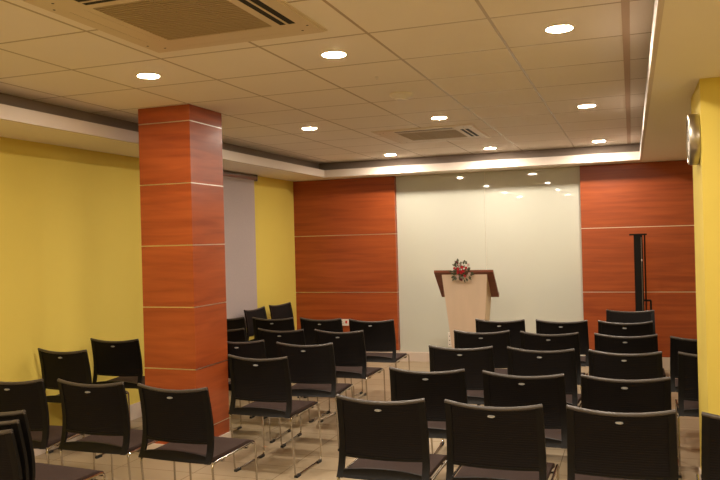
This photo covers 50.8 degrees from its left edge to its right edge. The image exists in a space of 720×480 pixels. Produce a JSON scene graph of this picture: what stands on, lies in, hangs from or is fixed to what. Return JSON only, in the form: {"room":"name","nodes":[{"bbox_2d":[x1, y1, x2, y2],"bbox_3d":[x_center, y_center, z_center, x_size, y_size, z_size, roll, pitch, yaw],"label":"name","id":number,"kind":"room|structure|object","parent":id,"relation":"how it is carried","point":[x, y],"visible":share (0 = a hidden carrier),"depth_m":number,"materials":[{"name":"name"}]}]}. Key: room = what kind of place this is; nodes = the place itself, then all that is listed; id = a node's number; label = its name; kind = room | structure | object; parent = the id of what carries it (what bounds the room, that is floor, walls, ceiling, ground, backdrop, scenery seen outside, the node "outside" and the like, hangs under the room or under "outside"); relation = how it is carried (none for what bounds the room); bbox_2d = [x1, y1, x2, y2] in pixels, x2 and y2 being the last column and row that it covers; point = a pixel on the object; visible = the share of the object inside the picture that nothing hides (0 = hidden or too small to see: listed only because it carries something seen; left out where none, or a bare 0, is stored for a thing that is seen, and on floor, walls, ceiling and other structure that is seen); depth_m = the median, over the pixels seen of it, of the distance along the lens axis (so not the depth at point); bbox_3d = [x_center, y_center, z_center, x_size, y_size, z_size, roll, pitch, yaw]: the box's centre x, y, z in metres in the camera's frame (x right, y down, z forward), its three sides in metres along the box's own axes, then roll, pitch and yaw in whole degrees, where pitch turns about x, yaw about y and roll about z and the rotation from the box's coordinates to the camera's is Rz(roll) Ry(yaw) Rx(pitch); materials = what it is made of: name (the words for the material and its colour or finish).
{"room":"conference room","nodes":[
{"label":"conference room","id":0,"kind":"room"},
{"bbox_2d":[0,137,296,425],"bbox_3d":[-3.017,0.360,4.546,0.100,2.607,12.520,-1,0,20],"label":"wall","id":1,"kind":"structure","parent":0,"point":[71,249],"depth_m":6.28,"materials":[{"name":"yellow paint"}]},
{"bbox_2d":[34,378,230,455],"bbox_3d":[-2.948,1.593,4.484,0.012,0.140,12.428,-1,0,20],"label":"baseboard","id":2,"kind":"structure","parent":1,"relation":"attached to","point":[135,409],"depth_m":6.89,"materials":[{"name":"beige"}]},
{"bbox_2d":[223,171,257,327],"bbox_3d":[-1.591,0.127,8.283,0.075,1.813,1.990,-1,0,20],"label":"roller blind","id":3,"kind":"object","parent":1,"relation":"attached to","point":[238,189],"visible":0.32,"depth_m":8.80,"materials":[{"name":"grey fabric"}]},
{"bbox_2d":[138,104,230,458],"bbox_3d":[-1.339,0.318,5.799,0.465,2.607,0.486,-1,0,20],"label":"pillar","id":4,"kind":"structure","parent":0,"point":[181,158],"depth_m":5.61,"materials":[{"name":"brown wood"}]},
{"bbox_2d":[293,176,399,350],"bbox_3d":[-0.193,0.324,10.142,1.443,2.276,0.080,-1,0,20],"label":"wall","id":5,"kind":"structure","parent":0,"point":[346,242],"depth_m":10.09,"materials":[{"name":"brown wood"}]},
{"bbox_2d":[342,319,348,325],"bbox_3d":[-0.208,1.099,10.102,0.120,0.086,0.018,-1,0,20],"label":"wall socket","id":6,"kind":"object","parent":5,"relation":"attached to","point":[345,322],"visible":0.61,"depth_m":10.09,"materials":[{"name":"white plastic"}]},
{"bbox_2d":[0,0,719,181],"bbox_3d":[0.069,-1.073,3.429,6.731,0.100,12.720,-1,0,20],"label":"ceiling","id":7,"kind":"structure","parent":0,"point":[492,66],"depth_m":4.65,"materials":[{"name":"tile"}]},
{"bbox_2d":[135,73,161,78],"bbox_3d":[-1.272,-0.986,4.558,0.156,0.004,0.156,-1,0,20],"label":"recessed light","id":8,"kind":"object","parent":7,"relation":"in","point":[140,75],"visible":1,"depth_m":4.54,"materials":[{"name":"beige"}]},
{"bbox_2d":[138,74,158,78],"bbox_3d":[-1.272,-0.986,4.558,0.123,0.003,0.123,-1,0,20],"label":"diffuser","id":9,"kind":"object","parent":8,"relation":"attached to","point":[147,76],"depth_m":4.56,"materials":[{"name":"white plastic"}]},
{"bbox_2d":[23,0,327,52],"bbox_3d":[-0.771,-0.994,3.374,0.964,0.015,0.964,-1,0,20],"label":"air conditioner","id":10,"kind":"object","parent":7,"relation":"attached to","point":[160,26],"visible":1,"depth_m":3.41,"materials":[{"name":"beige plastic"}]},
{"bbox_2d":[93,0,270,39],"bbox_3d":[-0.771,-0.994,3.374,0.570,0.008,0.570,-1,0,20],"label":"grille","id":11,"kind":"object","parent":10,"relation":"attached to","point":[161,19],"depth_m":3.37,"materials":[{"name":"beige plastic"}]},
{"bbox_2d":[301,127,317,129],"bbox_3d":[-0.456,-1.006,6.836,0.156,0.004,0.156,-1,0,20],"label":"recessed light","id":12,"kind":"object","parent":7,"relation":"in","point":[304,128],"visible":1,"depth_m":6.82,"materials":[{"name":"beige"}]},
{"bbox_2d":[320,51,347,57],"bbox_3d":[-0.142,-1.015,4.153,0.156,0.004,0.156,-1,0,20],"label":"recessed light","id":13,"kind":"object","parent":7,"relation":"in","point":[329,54],"visible":1,"depth_m":4.14,"materials":[{"name":"beige"}]},
{"bbox_2d":[323,52,344,57],"bbox_3d":[-0.142,-1.015,4.153,0.123,0.003,0.123,-1,0,20],"label":"diffuser","id":14,"kind":"object","parent":13,"relation":"attached to","point":[325,54],"depth_m":4.14,"materials":[{"name":"white"}]},
{"bbox_2d":[389,92,412,100],"bbox_3d":[0.292,-1.006,5.336,0.170,0.045,0.170,-1,0,20],"label":"smoke detector","id":15,"kind":"object","parent":7,"relation":"attached to","point":[398,96],"visible":1,"depth_m":5.29,"materials":[{"name":"beige plastic"}]},
{"bbox_2d":[371,124,490,143],"bbox_3d":[0.718,-1.031,7.430,0.964,0.015,0.964,-1,0,20],"label":"air conditioner","id":16,"kind":"object","parent":7,"relation":"attached to","point":[463,131],"visible":1,"depth_m":7.34,"materials":[{"name":"beige plastic"}]},
{"bbox_2d":[399,130,466,139],"bbox_3d":[0.718,-1.031,7.430,0.570,0.008,0.570,-1,0,20],"label":"grille","id":17,"kind":"object","parent":16,"relation":"attached to","point":[437,134],"depth_m":7.42,"materials":[{"name":"beige plastic"}]},
{"bbox_2d":[430,116,448,118],"bbox_3d":[0.673,-1.036,6.431,0.156,0.004,0.156,-1,0,20],"label":"recessed light","id":18,"kind":"object","parent":7,"relation":"in","point":[437,117],"visible":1,"depth_m":6.40,"materials":[{"name":"beige"}]},
{"bbox_2d":[543,24,575,32],"bbox_3d":[0.987,-1.044,3.748,0.156,0.004,0.156,-1,0,20],"label":"recessed light","id":19,"kind":"object","parent":7,"relation":"in","point":[559,28],"visible":1,"depth_m":3.73,"materials":[{"name":"beige"}]},
{"bbox_2d":[547,25,571,32],"bbox_3d":[0.987,-1.044,3.748,0.123,0.003,0.123,-1,0,20],"label":"diffuser","id":20,"kind":"object","parent":19,"relation":"attached to","point":[554,28],"depth_m":3.74,"materials":[{"name":"white plastic"}]},
{"bbox_2d":[576,104,596,107],"bbox_3d":[1.803,-1.065,6.026,0.156,0.004,0.156,-1,0,20],"label":"recessed light","id":21,"kind":"object","parent":7,"relation":"in","point":[585,105],"visible":1,"depth_m":6.03,"materials":[{"name":"beige"}]},
{"bbox_2d":[579,105,594,107],"bbox_3d":[1.803,-1.064,6.026,0.123,0.003,0.123,-1,0,20],"label":"diffuser","id":22,"kind":"object","parent":21,"relation":"attached to","point":[580,106],"depth_m":6.03,"materials":[{"name":"white"}]},
{"bbox_2d":[621,0,630,144],"bbox_3d":[1.139,-1.048,3.255,0.036,0.007,11.515,-1,0,20],"label":"trim","id":23,"kind":"structure","parent":7,"relation":"attached to","point":[625,4],"depth_m":4.33,"materials":[{"name":"beige paint"}]},
{"bbox_2d":[35,361,699,479],"bbox_3d":[0.138,1.633,3.428,6.731,0.100,12.720,-1,0,20],"label":"floor","id":24,"kind":"structure","parent":0,"point":[277,462],"depth_m":5.67,"materials":[{"name":"beige tile"}]},
{"bbox_2d":[0,429,22,479],"bbox_3d":[-1.572,1.213,3.488,0.488,0.828,0.509,-1,0,24],"label":"chair","id":25,"kind":"object","parent":24,"relation":"on","point":[10,465],"visible":0.97,"depth_m":3.22,"materials":[{"name":"black plastic"}]},
{"bbox_2d":[0,419,96,479],"bbox_3d":[-1.559,1.180,3.519,0.488,0.828,0.509,-1,0,24],"label":"chair","id":26,"kind":"object","parent":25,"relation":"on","point":[15,425],"visible":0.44,"depth_m":3.24,"materials":[{"name":"black plastic"}]},
{"bbox_2d":[0,410,105,479],"bbox_3d":[-1.546,1.146,3.550,0.488,0.828,0.509,-1,0,24],"label":"chair","id":27,"kind":"object","parent":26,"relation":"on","point":[37,471],"visible":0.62,"depth_m":3.57,"materials":[{"name":"black plastic"}]},
{"bbox_2d":[0,379,95,478],"bbox_3d":[-1.999,1.224,4.684,0.488,0.828,0.509,-1,0,15],"label":"chair","id":28,"kind":"object","parent":24,"relation":"on","point":[30,396],"visible":0.62,"depth_m":4.45,"materials":[{"name":"black plastic"}]},
{"bbox_2d":[38,348,130,458],"bbox_3d":[-2.150,1.228,5.908,0.488,0.828,0.509,-1,0,21],"label":"chair","id":29,"kind":"object","parent":24,"relation":"on","point":[73,366],"visible":0.56,"depth_m":5.70,"materials":[{"name":"black plastic"}]},
{"bbox_2d":[57,378,175,479],"bbox_3d":[-1.453,1.210,4.532,0.488,0.828,0.509,-1,0,20],"label":"chair","id":30,"kind":"object","parent":24,"relation":"on","point":[99,411],"visible":0.94,"depth_m":4.33,"materials":[{"name":"black plastic"}]},
{"bbox_2d":[90,338,144,388],"bbox_3d":[-1.954,1.224,6.475,0.488,0.828,0.509,-1,0,17],"label":"chair","id":31,"kind":"object","parent":24,"relation":"on","point":[123,359],"visible":0.7,"depth_m":6.26,"materials":[{"name":"black plastic"}]},
{"bbox_2d":[137,383,257,479],"bbox_3d":[-0.920,1.196,4.309,0.488,0.828,0.509,-1,0,23],"label":"chair","id":32,"kind":"object","parent":24,"relation":"on","point":[183,419],"visible":1,"depth_m":4.11,"materials":[{"name":"black plastic"}]},
{"bbox_2d":[227,317,247,381],"bbox_3d":[-1.318,1.208,8.095,0.488,0.828,0.509,-1,0,20],"label":"chair","id":33,"kind":"object","parent":24,"relation":"on","point":[232,323],"visible":0.14,"depth_m":7.83,"materials":[{"name":"black plastic"}]},
{"bbox_2d":[227,328,254,418],"bbox_3d":[-1.164,1.204,7.073,0.488,0.828,0.509,-1,0,20],"label":"chair","id":34,"kind":"object","parent":24,"relation":"on","point":[234,335],"visible":0.08,"depth_m":6.81,"materials":[{"name":"black plastic"}]},
{"bbox_2d":[244,306,266,341],"bbox_3d":[-1.013,1.200,8.752,0.509,0.828,0.488,-1,0,23],"label":"chair","id":35,"kind":"object","parent":24,"relation":"on","point":[260,312],"visible":0.36,"depth_m":8.75,"materials":[{"name":"black plastic"}]},
{"bbox_2d":[227,340,290,442],"bbox_3d":[-0.887,1.196,6.209,0.488,0.828,0.509,-1,0,18],"label":"chair","id":36,"kind":"object","parent":24,"relation":"on","point":[252,349],"visible":0.32,"depth_m":5.97,"materials":[{"name":"black plastic"}]},
{"bbox_2d":[228,354,321,477],"bbox_3d":[-0.599,1.188,5.320,0.488,0.828,0.509,-1,0,22],"label":"chair","id":37,"kind":"object","parent":24,"relation":"on","point":[265,382],"visible":1,"depth_m":5.13,"materials":[{"name":"black plastic"}]},
{"bbox_2d":[252,317,301,397],"bbox_3d":[-0.804,1.194,7.911,0.488,0.828,0.509,-1,0,19],"label":"chair","id":38,"kind":"object","parent":24,"relation":"on","point":[287,324],"visible":0.27,"depth_m":7.69,"materials":[{"name":"black plastic"}]},
{"bbox_2d":[269,302,293,318],"bbox_3d":[-0.786,1.194,9.303,0.509,0.828,0.488,-1,0,29],"label":"chair","id":39,"kind":"object","parent":24,"relation":"on","point":[282,311],"visible":0.3,"depth_m":9.43,"materials":[{"name":"black plastic"}]},
{"bbox_2d":[258,328,329,422],"bbox_3d":[-0.602,1.189,6.872,0.488,0.828,0.509,-1,0,23],"label":"chair","id":40,"kind":"object","parent":24,"relation":"on","point":[295,337],"visible":0.31,"depth_m":6.67,"materials":[{"name":"black plastic"}]},
{"bbox_2d":[276,342,354,450],"bbox_3d":[-0.344,1.182,5.929,0.488,0.828,0.509,-1,0,17],"label":"chair","id":41,"kind":"object","parent":24,"relation":"on","point":[312,368],"visible":0.78,"depth_m":5.71,"materials":[{"name":"black plastic"}]},
{"bbox_2d":[300,317,362,397],"bbox_3d":[-0.295,1.181,7.728,0.488,0.828,0.509,-1,0,23],"label":"chair","id":42,"kind":"object","parent":24,"relation":"on","point":[331,325],"visible":0.27,"depth_m":7.53,"materials":[{"name":"black plastic"}]},
{"bbox_2d":[314,329,385,422],"bbox_3d":[-0.088,1.176,6.677,0.488,0.828,0.509,-1,0,22],"label":"chair","id":43,"kind":"object","parent":24,"relation":"on","point":[349,347],"visible":0.72,"depth_m":6.46,"materials":[{"name":"black plastic"}]},
{"bbox_2d":[349,319,409,398],"bbox_3d":[0.192,1.169,7.480,0.488,0.828,0.509,-1,0,20],"label":"chair","id":44,"kind":"object","parent":24,"relation":"on","point":[379,336],"visible":0.64,"depth_m":7.26,"materials":[{"name":"black plastic"}]},
{"bbox_2d":[336,394,446,479],"bbox_3d":[0.183,1.168,3.882,0.488,0.828,0.509,-1,0,20],"label":"chair","id":45,"kind":"object","parent":24,"relation":"on","point":[388,440],"visible":0.97,"depth_m":3.68,"materials":[{"name":"black fabric"}]},
{"bbox_2d":[389,367,467,438],"bbox_3d":[0.469,1.161,4.661,0.488,0.828,0.509,-1,0,18],"label":"chair","id":46,"kind":"object","parent":24,"relation":"on","point":[435,387],"visible":0.41,"depth_m":4.44,"materials":[{"name":"black plastic"}]},
{"bbox_2d":[429,345,494,453],"bbox_3d":[0.782,1.153,5.547,0.488,0.828,0.509,-1,0,17],"label":"chair","id":47,"kind":"object","parent":24,"relation":"on","point":[474,361],"visible":0.48,"depth_m":5.33,"materials":[{"name":"black plastic"}]},
{"bbox_2d":[434,270,498,347],"bbox_3d":[1.210,0.943,8.485,0.658,1.228,0.385,-1,0,20],"label":"lectern","id":48,"kind":"object","parent":24,"relation":"on","point":[468,301],"visible":0.58,"depth_m":8.36,"materials":[{"name":"brown wood"}]},
{"bbox_2d":[448,258,473,281],"bbox_3d":[1.106,0.334,8.280,0.292,0.271,0.083,-1,0,20],"label":"bouquet","id":49,"kind":"object","parent":48,"relation":"attached to","point":[459,271],"visible":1,"depth_m":8.28,"materials":[{"name":"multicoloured plant"}]},
{"bbox_2d":[454,330,510,374],"bbox_3d":[1.063,1.146,6.402,0.488,0.828,0.509,-1,0,16],"label":"chair","id":50,"kind":"object","parent":24,"relation":"on","point":[500,340],"visible":0.3,"depth_m":6.17,"materials":[{"name":"black plastic"}]},
{"bbox_2d":[475,319,525,405],"bbox_3d":[1.375,1.138,7.194,0.488,0.828,0.509,-1,0,20],"label":"chair","id":51,"kind":"object","parent":24,"relation":"on","point":[482,326],"visible":0.25,"depth_m":6.96,"materials":[{"name":"black plastic"}]},
{"bbox_2d":[444,399,558,479],"bbox_3d":[0.700,1.155,3.697,0.488,0.828,0.509,-1,0,21],"label":"chair","id":52,"kind":"object","parent":24,"relation":"on","point":[489,443],"visible":1,"depth_m":3.50,"materials":[{"name":"black plastic"}]},
{"bbox_2d":[482,370,566,448],"bbox_3d":[1.002,1.147,4.438,0.488,0.828,0.509,-1,0,22],"label":"chair","id":53,"kind":"object","parent":24,"relation":"on","point":[500,390],"visible":0.51,"depth_m":4.21,"materials":[{"name":"black plastic"}]},
{"bbox_2d":[507,346,580,406],"bbox_3d":[1.324,1.139,5.342,0.488,0.828,0.509,-1,0,24],"label":"chair","id":54,"kind":"object","parent":24,"relation":"on","point":[521,362],"visible":0.49,"depth_m":5.12,"materials":[{"name":"black plastic"}]},
{"bbox_2d":[520,331,587,388],"bbox_3d":[1.588,1.133,6.182,0.488,0.828,0.509,-1,0,23],"label":"chair","id":55,"kind":"object","parent":24,"relation":"on","point":[529,341],"visible":0.34,"depth_m":5.95,"materials":[{"name":"black plastic"}]},
{"bbox_2d":[536,319,588,366],"bbox_3d":[1.900,1.125,7.005,0.488,0.828,0.509,-1,0,22],"label":"chair","id":56,"kind":"object","parent":24,"relation":"on","point":[542,327],"visible":0.42,"depth_m":6.76,"materials":[{"name":"black plastic"}]},
{"bbox_2d":[566,405,678,479],"bbox_3d":[1.219,1.141,3.521,0.488,0.828,0.509,-1,0,19],"label":"chair","id":57,"kind":"object","parent":24,"relation":"on","point":[601,445],"visible":1,"depth_m":3.31,"materials":[{"name":"black plastic"}]},
{"bbox_2d":[588,349,662,379],"bbox_3d":[1.811,1.126,5.125,0.488,0.828,0.509,-1,0,22],"label":"chair","id":58,"kind":"object","parent":24,"relation":"on","point":[641,366],"visible":0.26,"depth_m":4.91,"materials":[{"name":"black plastic"}]},
{"bbox_2d":[598,320,652,336],"bbox_3d":[2.398,1.112,6.795,0.488,0.828,0.509,-1,0,22],"label":"chair","id":59,"kind":"object","parent":24,"relation":"on","point":[606,328],"visible":0.34,"depth_m":6.57,"materials":[{"name":"black plastic"}]},
{"bbox_2d":[594,333,657,353],"bbox_3d":[2.100,1.119,5.946,0.488,0.828,0.509,-1,0,21],"label":"chair","id":60,"kind":"object","parent":24,"relation":"on","point":[603,343],"visible":0.24,"depth_m":5.72,"materials":[{"name":"black plastic"}]},
{"bbox_2d":[581,374,671,412],"bbox_3d":[1.495,1.134,4.262,0.488,0.828,0.509,-1,0,18],"label":"chair","id":61,"kind":"object","parent":24,"relation":"on","point":[597,393],"visible":0.35,"depth_m":4.04,"materials":[{"name":"black plastic"}]},
{"bbox_2d":[606,309,655,334],"bbox_3d":[2.616,1.106,7.309,0.488,0.828,0.509,-1,0,20],"label":"chair","id":62,"kind":"object","parent":24,"relation":"on","point":[611,315],"visible":0.29,"depth_m":7.52,"materials":[{"name":"black plastic"}]},
{"bbox_2d":[629,233,665,376],"bbox_3d":[3.104,0.719,8.402,0.480,1.578,0.440,-1,0,20],"label":"stand","id":63,"kind":"object","parent":24,"relation":"on","point":[638,239],"visible":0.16,"depth_m":8.35,"materials":[{"name":"black metal"}]},
{"bbox_2d":[670,336,697,408],"bbox_3d":[2.569,1.107,5.679,0.488,0.828,0.509,-1,0,20],"label":"chair","id":64,"kind":"object","parent":24,"relation":"on","point":[686,345],"visible":0.32,"depth_m":5.54,"materials":[{"name":"black plastic"}]},
{"bbox_2d":[675,351,698,478],"bbox_3d":[2.322,1.113,4.942,0.488,0.828,0.509,-1,0,21],"label":"chair","id":65,"kind":"object","parent":24,"relation":"on","point":[688,393],"visible":0.56,"depth_m":4.81,"materials":[{"name":"black plastic"}]},
{"bbox_2d":[696,411,719,479],"bbox_3d":[1.740,1.128,3.313,0.488,0.828,0.509,-1,0,22],"label":"chair","id":66,"kind":"object","parent":24,"relation":"on","point":[710,429],"visible":1,"depth_m":3.19,"materials":[{"name":"black plastic"}]},
{"bbox_2d":[395,166,578,316],"bbox_3d":[2.231,0.227,9.369,6.731,2.607,0.100,-1,0,20],"label":"wall","id":67,"kind":"structure","parent":0,"point":[574,166],"depth_m":9.54,"materials":[{"name":"white paint"}]},
{"bbox_2d":[396,172,485,351],"bbox_3d":[1.046,0.299,9.734,1.156,2.290,0.011,-1,0,20],"label":"glass panel","id":68,"kind":"object","parent":67,"relation":"attached to","point":[441,217],"visible":0.79,"depth_m":9.77,"materials":[{"name":"grey glass"}]},
{"bbox_2d":[448,332,451,346],"bbox_3d":[1.161,1.274,9.687,0.070,0.180,0.016,-1,0,20],"label":"wall socket","id":69,"kind":"object","parent":68,"relation":"attached to","point":[449,337],"visible":0.57,"depth_m":9.69,"materials":[{"name":"white plastic"}]},
{"bbox_2d":[399,351,669,369],"bbox_3d":[2.909,1.448,9.034,5.088,0.131,0.092,-1,0,20],"label":"baseboard","id":70,"kind":"structure","parent":67,"relation":"attached to","point":[414,356],"depth_m":9.77,"materials":[{"name":"beige"}]},
{"bbox_2d":[484,166,584,355],"bbox_3d":[2.139,0.271,9.342,1.155,2.290,0.011,-1,0,20],"label":"glass panel","id":71,"kind":"object","parent":67,"relation":"attached to","point":[533,216],"visible":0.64,"depth_m":9.33,"materials":[{"name":"grey glass"}]},
{"bbox_2d":[580,160,696,357],"bbox_3d":[3.975,0.216,8.649,2.763,2.276,0.080,-1,0,20],"label":"wall","id":72,"kind":"structure","parent":0,"point":[655,199],"depth_m":8.84,"materials":[{"name":"brown wood"}]},
{"bbox_2d":[691,77,719,479],"bbox_3d":[2.320,0.321,4.273,0.752,2.411,0.658,-1,0,20],"label":"wall column","id":73,"kind":"structure","parent":0,"point":[705,99],"depth_m":4.09,"materials":[{"name":"yellow paint"}]},
{"bbox_2d":[686,113,700,164],"bbox_3d":[1.867,-0.563,4.245,0.058,0.286,0.286,-1,0,20],"label":"wall lamp","id":74,"kind":"object","parent":73,"relation":"attached to","point":[693,133],"visible":1,"depth_m":4.14,"materials":[{"name":"silver"}]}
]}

